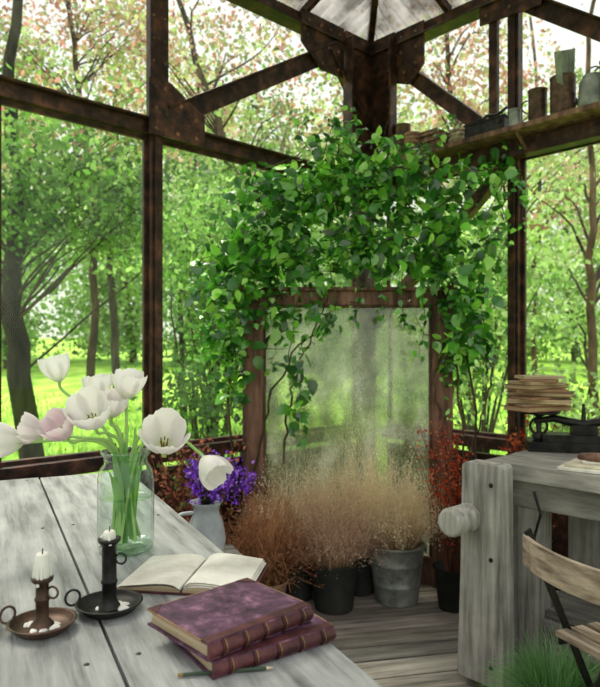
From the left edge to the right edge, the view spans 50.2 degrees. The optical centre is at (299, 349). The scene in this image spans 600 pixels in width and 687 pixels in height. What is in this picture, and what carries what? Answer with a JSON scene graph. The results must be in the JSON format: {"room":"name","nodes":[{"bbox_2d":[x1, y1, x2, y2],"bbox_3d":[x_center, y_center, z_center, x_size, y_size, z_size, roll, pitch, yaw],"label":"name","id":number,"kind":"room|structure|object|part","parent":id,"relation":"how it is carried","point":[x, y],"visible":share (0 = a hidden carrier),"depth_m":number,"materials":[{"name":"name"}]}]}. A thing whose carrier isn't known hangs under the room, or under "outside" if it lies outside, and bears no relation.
{"room":"sunroom","nodes":[
{"label":"sunroom","id":0,"kind":"room"},
{"bbox_2d":[0,0,370,499],"bbox_3d":[-1.361,-0.375,2.520,5.031,3.250,0.115,0,0,-43],"label":"window frame","id":1,"kind":"structure","parent":0,"point":[172,120],"depth_m":3.14,"materials":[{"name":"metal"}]},
{"bbox_2d":[138,452,242,548],"bbox_3d":[-1.419,0.925,2.518,4.879,0.750,0.060,0,0,-43],"label":"wall","id":2,"kind":"structure","parent":0,"point":[143,479],"depth_m":3.48,"materials":[{"name":"metal"}]},
{"bbox_2d":[0,434,242,480],"bbox_3d":[-1.409,0.510,2.507,4.879,0.085,0.090,0,0,-43],"label":"trim","id":3,"kind":"structure","parent":2,"relation":"attached to","point":[88,461],"depth_m":2.86,"materials":[{"name":"wood"}]},
{"bbox_2d":[220,0,472,43],"bbox_3d":[0.206,-2.329,0.984,5.169,0.714,4.770,0,0,-43],"label":"ceiling","id":4,"kind":"structure","parent":0,"point":[370,20],"depth_m":3.94,"materials":[{"name":"glass"}]},
{"bbox_2d":[343,30,396,286],"bbox_3d":[0.437,-0.380,4.069,0.327,3.260,0.307,0,0,-43],"label":"post","id":5,"kind":"object","parent":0,"point":[372,80],"visible":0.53,"depth_m":4.08,"materials":[{"name":"wood"}]},
{"bbox_2d":[306,583,599,686],"bbox_3d":[0.208,1.294,-1.591,8.401,0.092,8.295,0,0,-43],"label":"floor","id":6,"kind":"structure","parent":0,"point":[416,645],"depth_m":2.74,"materials":[{"name":"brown wood"}]},
{"bbox_2d":[0,472,381,686],"bbox_3d":[-0.709,0.869,1.297,1.164,0.762,2.352,0,0,-26],"label":"wooden table","id":7,"kind":"object","parent":6,"relation":"on","point":[57,515],"visible":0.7,"depth_m":1.25,"materials":[{"name":"grey wood"}]},
{"bbox_2d":[0,548,76,639],"bbox_3d":[-0.453,0.418,1.123,0.116,0.142,0.123,0,0,-38],"label":"candlestick","id":8,"kind":"object","parent":7,"relation":"on","point":[43,622],"visible":1,"depth_m":1.11,"materials":[{"name":"orange metal"}]},
{"bbox_2d":[64,526,142,619],"bbox_3d":[-0.360,0.410,1.207,0.124,0.157,0.128,0,0,-42],"label":"candlestick","id":9,"kind":"object","parent":7,"relation":"on","point":[111,602],"visible":1,"depth_m":1.20,"materials":[{"name":"metal"}]},
{"bbox_2d":[0,352,233,556],"bbox_3d":[-0.471,0.247,1.536,0.572,0.484,0.281,0,0,24],"label":"vase","id":10,"kind":"object","parent":7,"relation":"on","point":[96,402],"visible":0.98,"depth_m":1.54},
{"bbox_2d":[117,553,268,595],"bbox_3d":[-0.225,0.478,1.375,0.284,0.022,0.206,0,0,8],"label":"open book","id":11,"kind":"object","parent":7,"relation":"on","point":[176,574],"visible":0.88,"depth_m":1.35,"materials":[{"name":"paper"}]},
{"bbox_2d":[178,666,272,676],"bbox_3d":[-0.112,0.486,0.968,0.144,0.006,0.005,0,0,-9],"label":"pencil","id":12,"kind":"object","parent":7,"relation":"on","point":[263,667],"visible":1,"depth_m":0.97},
{"bbox_2d":[169,614,335,679],"bbox_3d":[-0.085,0.475,1.083,0.227,0.027,0.192,0,0,-34],"label":"book","id":13,"kind":"object","parent":7,"relation":"on","point":[317,632],"visible":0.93,"depth_m":1.01,"materials":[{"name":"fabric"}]},
{"bbox_2d":[147,578,313,661],"bbox_3d":[-0.116,0.447,1.079,0.214,0.028,0.186,0,0,-43],"label":"book","id":14,"kind":"object","parent":13,"relation":"on","point":[220,621],"visible":1,"depth_m":1.05,"materials":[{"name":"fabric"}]},
{"bbox_2d":[148,431,245,529],"bbox_3d":[-0.520,0.804,2.982,0.440,0.891,0.442,0,0,-45],"label":"shrub","id":15,"kind":"object","parent":6,"relation":"on","point":[183,505],"visible":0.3,"depth_m":2.94,"materials":[{"name":"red plant"}]},
{"bbox_2d":[224,544,241,554],"bbox_3d":[-0.400,1.062,2.700,0.310,0.375,0.294,0,0,-23],"label":"wooden crate","id":16,"kind":"object","parent":6,"relation":"on","point":[230,549],"visible":0.03,"depth_m":2.79,"materials":[{"name":"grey wood"}]},
{"bbox_2d":[179,450,258,551],"bbox_3d":[-0.362,0.649,2.711,0.375,0.447,0.271,0,0,-17],"label":"pitcher","id":17,"kind":"object","parent":16,"relation":"on","point":[206,518],"visible":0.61,"depth_m":2.67,"materials":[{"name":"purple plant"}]},
{"bbox_2d":[223,467,329,593],"bbox_3d":[-0.151,0.899,2.976,0.610,0.700,0.640,0,0,-27],"label":"dried grass plant","id":18,"kind":"object","parent":6,"relation":"on","point":[255,542],"visible":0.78,"depth_m":2.93,"materials":[{"name":"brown plant"}]},
{"bbox_2d":[231,448,347,601],"bbox_3d":[-0.041,0.834,3.228,0.702,0.830,0.688,0,0,30],"label":"ornamental grass","id":19,"kind":"object","parent":6,"relation":"on","point":[304,593],"depth_m":3.17,"materials":[{"name":"brown plant"}]},
{"bbox_2d":[265,464,407,614],"bbox_3d":[0.165,0.857,3.100,0.689,0.784,0.702,0,0,-23],"label":"potted plant","id":20,"kind":"object","parent":6,"relation":"on","point":[336,596],"visible":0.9,"depth_m":3.01,"materials":[{"name":"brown plant"}]},
{"bbox_2d":[238,287,457,587],"bbox_3d":[0.254,0.459,3.420,1.157,1.583,0.120,0,0,0],"label":"framed mirror","id":21,"kind":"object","parent":6,"relation":"on","point":[366,366],"depth_m":3.42,"materials":[{"name":"red wood"}]},
{"bbox_2d":[184,105,532,545],"bbox_3d":[0.341,-0.020,3.402,1.933,2.511,0.513,0,0,-2],"label":"climbing vine","id":22,"kind":"object","parent":6,"relation":"on","point":[439,239],"visible":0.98,"depth_m":3.31,"materials":[{"name":"green plant"}]},
{"bbox_2d":[296,405,429,596],"bbox_3d":[0.317,0.731,3.295,0.732,1.036,0.799,0,0,22],"label":"potted grass","id":23,"kind":"object","parent":6,"relation":"on","point":[364,586],"depth_m":3.24,"materials":[{"name":"beige plant"}]},
{"bbox_2d":[331,441,455,607],"bbox_3d":[0.479,0.843,3.200,0.692,0.813,0.711,0,0,-21],"label":"potted plant","id":24,"kind":"object","parent":6,"relation":"on","point":[397,585],"visible":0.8,"depth_m":3.10,"materials":[{"name":"plant"}]},
{"bbox_2d":[412,417,474,612],"bbox_3d":[0.752,0.789,3.096,0.375,0.920,0.362,0,0,-39],"label":"shrub","id":25,"kind":"object","parent":6,"relation":"on","point":[447,571],"visible":0.62,"depth_m":3.07,"materials":[{"name":"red plant"}]},
{"bbox_2d":[438,450,599,686],"bbox_3d":[1.430,0.834,1.992,0.917,0.832,1.762,0,0,-43],"label":"workbench","id":26,"kind":"object","parent":6,"relation":"on","point":[503,497],"visible":0.87,"depth_m":2.35,"materials":[{"name":"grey wood"}]},
{"bbox_2d":[517,404,599,452],"bbox_3d":[1.217,0.321,2.725,0.558,0.217,0.216,0,0,14],"label":"balance scale","id":27,"kind":"object","parent":26,"relation":"on","point":[583,436],"visible":0.91,"depth_m":2.70,"materials":[{"name":"metal"}]},
{"bbox_2d":[503,375,574,412],"bbox_3d":[1.037,0.185,2.778,0.316,0.149,0.271,0,0,0],"label":"books","id":28,"kind":"object","parent":27,"relation":"on","point":[530,393],"visible":1,"depth_m":2.71,"materials":[{"name":"paper"}]},
{"bbox_2d":[557,458,599,474],"bbox_3d":[1.062,0.417,2.277,0.240,0.023,0.155,0,0,39],"label":"paper stack","id":29,"kind":"object","parent":26,"relation":"on","point":[575,465],"visible":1,"depth_m":2.26,"materials":[{"name":"white paper"}]},
{"bbox_2d":[577,452,599,464],"bbox_3d":[1.060,0.385,2.275,0.140,0.040,0.060,0,0,30],"label":"wooden brush","id":30,"kind":"object","parent":29,"relation":"on","point":[589,457],"visible":1,"depth_m":2.27,"materials":[{"name":"red wood"}]},
{"bbox_2d":[496,414,565,540],"bbox_3d":[1.093,0.768,3.059,0.346,0.962,0.362,0,0,41],"label":"shrub","id":31,"kind":"object","parent":6,"relation":"on","point":[517,441],"visible":0.03,"depth_m":3.08,"materials":[{"name":"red plant"}]},
{"bbox_2d":[475,615,599,686],"bbox_3d":[0.789,1.034,1.944,0.480,0.430,0.486,0,0,-17],"label":"grass","id":32,"kind":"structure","parent":6,"relation":"on","point":[543,677],"depth_m":1.98,"materials":[{"name":"plant"}]},
{"bbox_2d":[523,528,599,686],"bbox_3d":[0.891,0.866,1.640,0.535,0.760,0.420,0,0,-22],"label":"garden chair","id":33,"kind":"object","parent":6,"relation":"on","point":[582,581],"visible":1,"depth_m":1.66,"materials":[{"name":"brown wood"}]},
{"bbox_2d":[371,0,599,454],"bbox_3d":[2.023,-0.372,2.537,0.115,3.245,4.631,0,0,-43],"label":"window frame","id":34,"kind":"structure","parent":0,"point":[410,41],"depth_m":3.47,"materials":[{"name":"metal"}]},
{"bbox_2d":[390,101,599,169],"bbox_3d":[1.964,-1.132,2.436,0.219,0.178,4.099,0,0,-43],"label":"wall shelf","id":35,"kind":"object","parent":34,"relation":"attached to","point":[591,111],"depth_m":3.31,"materials":[{"name":"red wood"}]},
{"bbox_2d":[395,123,410,155],"bbox_3d":[0.620,-1.250,3.848,0.096,0.200,0.096,0,0,0],"label":"tin can","id":36,"kind":"object","parent":35,"relation":"on","point":[401,128],"visible":0.45,"depth_m":3.81,"materials":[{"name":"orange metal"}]},
{"bbox_2d":[415,128,448,151],"bbox_3d":[0.770,-1.204,3.713,0.165,0.104,0.275,0,0,-43],"label":"wooden trays","id":37,"kind":"object","parent":35,"relation":"on","point":[424,137],"visible":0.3,"depth_m":3.64,"materials":[{"name":"red wood"}]},
{"bbox_2d":[404,131,419,153],"bbox_3d":[0.658,-1.208,3.748,0.094,0.116,0.093,0,0,0],"label":"flower pot","id":38,"kind":"object","parent":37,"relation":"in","point":[410,136],"visible":0.58,"depth_m":3.71,"materials":[{"name":"brown ceramic"}]},
{"bbox_3d":[0.885,-1.186,3.562,0.119,0.070,0.120,0,0,0],"label":"rope coil","id":39,"kind":"part","parent":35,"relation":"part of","materials":[{"name":"beige fabric"}]},
{"bbox_2d":[463,106,508,137],"bbox_3d":[1.021,-1.216,3.456,0.125,0.133,0.250,0,0,-43],"label":"toolbox","id":40,"kind":"object","parent":35,"relation":"on","point":[485,124],"visible":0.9,"depth_m":3.41,"materials":[{"name":"grey metal"}]},
{"bbox_2d":[508,108,520,125],"bbox_3d":[1.109,-1.195,3.306,0.066,0.090,0.066,0,0,0],"label":"tin can","id":41,"kind":"object","parent":35,"relation":"on","point":[514,118],"visible":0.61,"depth_m":3.28,"materials":[{"name":"metal"}]},
{"bbox_2d":[521,87,547,120],"bbox_3d":[1.200,-1.235,3.263,0.121,0.170,0.098,0,0,33],"label":"tin can","id":42,"kind":"object","parent":35,"relation":"on","point":[537,96],"visible":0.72,"depth_m":3.22,"materials":[{"name":"orange metal"}]},
{"bbox_2d":[549,72,576,113],"bbox_3d":[1.294,-1.245,3.151,0.126,0.190,0.126,0,0,0],"label":"tin can","id":43,"kind":"object","parent":35,"relation":"on","point":[562,97],"visible":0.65,"depth_m":3.10,"materials":[{"name":"orange metal"}]},
{"bbox_2d":[554,48,574,84],"bbox_3d":[1.284,-1.337,3.104,0.080,0.265,0.174,0,0,40],"label":"metal scoop","id":44,"kind":"object","parent":43,"relation":"in","point":[564,59],"visible":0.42,"depth_m":3.11,"materials":[{"name":"metal"}]},
{"bbox_2d":[576,65,599,106],"bbox_3d":[1.380,-1.253,3.090,0.133,0.206,0.307,0,0,-25],"label":"watering can","id":45,"kind":"object","parent":35,"relation":"on","point":[589,86],"visible":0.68,"depth_m":3.01,"materials":[{"name":"metal"}]},
{"bbox_2d":[453,449,567,590],"bbox_3d":[2.081,0.925,2.530,0.060,0.750,4.479,0,0,-43],"label":"wall","id":46,"kind":"structure","parent":0,"point":[560,531],"depth_m":3.33,"materials":[{"name":"metal"}]},
{"bbox_2d":[453,428,528,452],"bbox_3d":[2.070,0.510,2.520,0.090,0.085,4.479,0,0,-43],"label":"trim","id":47,"kind":"structure","parent":46,"relation":"attached to","point":[484,440],"depth_m":3.58,"materials":[{"name":"wood"}]},
{"label":"outside","id":48,"kind":"structure","parent":0,"visible":0},
{"bbox_2d":[1,338,599,480],"bbox_3d":[0.000,0.274,18.500,64.000,2.272,53.000,0,0,0],"label":"lawn","id":49,"kind":"structure","parent":48,"point":[72,383],"depth_m":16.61,"materials":[{"name":"green plant"}]},
{"bbox_2d":[0,0,209,376],"bbox_3d":[-3.858,-2.652,10.576,4.893,7.653,3.028,0,0,0],"label":"maple tree","id":50,"kind":"object","parent":49,"relation":"on","point":[31,58],"visible":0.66,"depth_m":10.47,"materials":[{"name":"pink plant"}]},
{"bbox_2d":[1,0,209,458],"bbox_3d":[-3.138,-1.413,7.288,4.435,5.543,2.936,0,0,0],"label":"tree","id":51,"kind":"object","parent":49,"relation":"on","point":[19,198],"visible":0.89,"depth_m":7.07,"materials":[{"name":"green plant"}]},
{"bbox_2d":[7,45,286,387],"bbox_3d":[-3.052,-2.563,12.995,5.579,7.221,2.964,0,0,0],"label":"tree","id":52,"kind":"object","parent":49,"relation":"on","point":[114,343],"visible":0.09,"depth_m":12.94,"materials":[{"name":"green plant"}]},
{"bbox_2d":[123,304,242,469],"bbox_3d":[-0.795,0.498,5.295,1.332,1.838,1.343,0,0,0],"label":"shrub","id":53,"kind":"object","parent":49,"relation":"on","point":[206,403],"visible":0.41,"depth_m":5.21,"materials":[{"name":"green plant"}]},
{"bbox_2d":[98,61,273,427],"bbox_3d":[-1.576,-1.473,9.105,2.746,5.358,2.194,0,0,0],"label":"tree","id":54,"kind":"object","parent":49,"relation":"on","point":[168,242],"visible":0.16,"depth_m":9.16,"materials":[{"name":"green plant"}]},
{"bbox_2d":[113,154,280,456],"bbox_3d":[-0.833,-0.208,5.785,1.535,3.204,1.713,0,0,0],"label":"shrub","id":55,"kind":"object","parent":49,"relation":"on","point":[176,285],"visible":0.38,"depth_m":5.68,"materials":[{"name":"green plant"}]},
{"bbox_2d":[87,0,411,286],"bbox_3d":[-0.596,-1.873,8.205,4.021,6.253,2.613,0,0,10],"label":"tree","id":56,"kind":"object","parent":49,"relation":"on","point":[217,126],"visible":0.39,"depth_m":8.18,"materials":[{"name":"green plant"}]},
{"bbox_2d":[1,51,599,368],"bbox_3d":[0.158,-4.912,24.350,49.958,11.741,10.477,0,0,0],"label":"woodland","id":57,"kind":"object","parent":49,"relation":"on","point":[129,315],"visible":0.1,"depth_m":23.73,"materials":[{"name":"green plant"}]},
{"bbox_2d":[222,220,412,363],"bbox_3d":[0.538,-0.071,7.020,2.785,2.770,1.928,0,0,0],"label":"shrub","id":58,"kind":"object","parent":49,"relation":"on","point":[312,279],"visible":0.02,"depth_m":6.94,"materials":[{"name":"green plant"}]},
{"bbox_2d":[310,4,599,429],"bbox_3d":[2.643,-2.309,9.204,5.060,6.987,2.748,0,0,0],"label":"maple tree","id":59,"kind":"object","parent":49,"relation":"on","point":[449,72],"visible":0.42,"depth_m":8.93,"materials":[{"name":"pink plant"}]},
{"bbox_2d":[453,315,506,448],"bbox_3d":[1.130,0.403,5.855,1.701,1.972,1.542,0,0,-30],"label":"shrub","id":60,"kind":"object","parent":49,"relation":"on","point":[485,381],"visible":0.06,"depth_m":5.79,"materials":[{"name":"green plant"}]},
{"bbox_2d":[401,188,594,452],"bbox_3d":[1.788,-0.185,6.268,2.020,3.102,1.687,0,0,22],"label":"shrub","id":61,"kind":"object","parent":49,"relation":"on","point":[499,330],"visible":0.21,"depth_m":6.06,"materials":[{"name":"green plant"}]},
{"bbox_2d":[446,17,599,374],"bbox_3d":[3.658,-2.169,9.852,3.079,6.596,2.838,0,0,-28],"label":"tree","id":62,"kind":"object","parent":49,"relation":"on","point":[536,241],"visible":0.18,"depth_m":9.96,"materials":[{"name":"green plant"}]},
{"bbox_2d":[477,357,599,435],"bbox_3d":[2.716,0.691,6.525,1.942,1.319,1.522,0,0,0],"label":"shrub","id":63,"kind":"object","parent":49,"relation":"on","point":[576,401],"visible":0.28,"depth_m":6.37,"materials":[{"name":"green plant"}]},
{"bbox_2d":[483,0,599,432],"bbox_3d":[3.442,-1.255,6.912,3.090,5.236,2.105,0,0,17],"label":"tree","id":64,"kind":"object","parent":49,"relation":"on","point":[592,319],"visible":0.85,"depth_m":6.80,"materials":[{"name":"green plant"}]}
]}

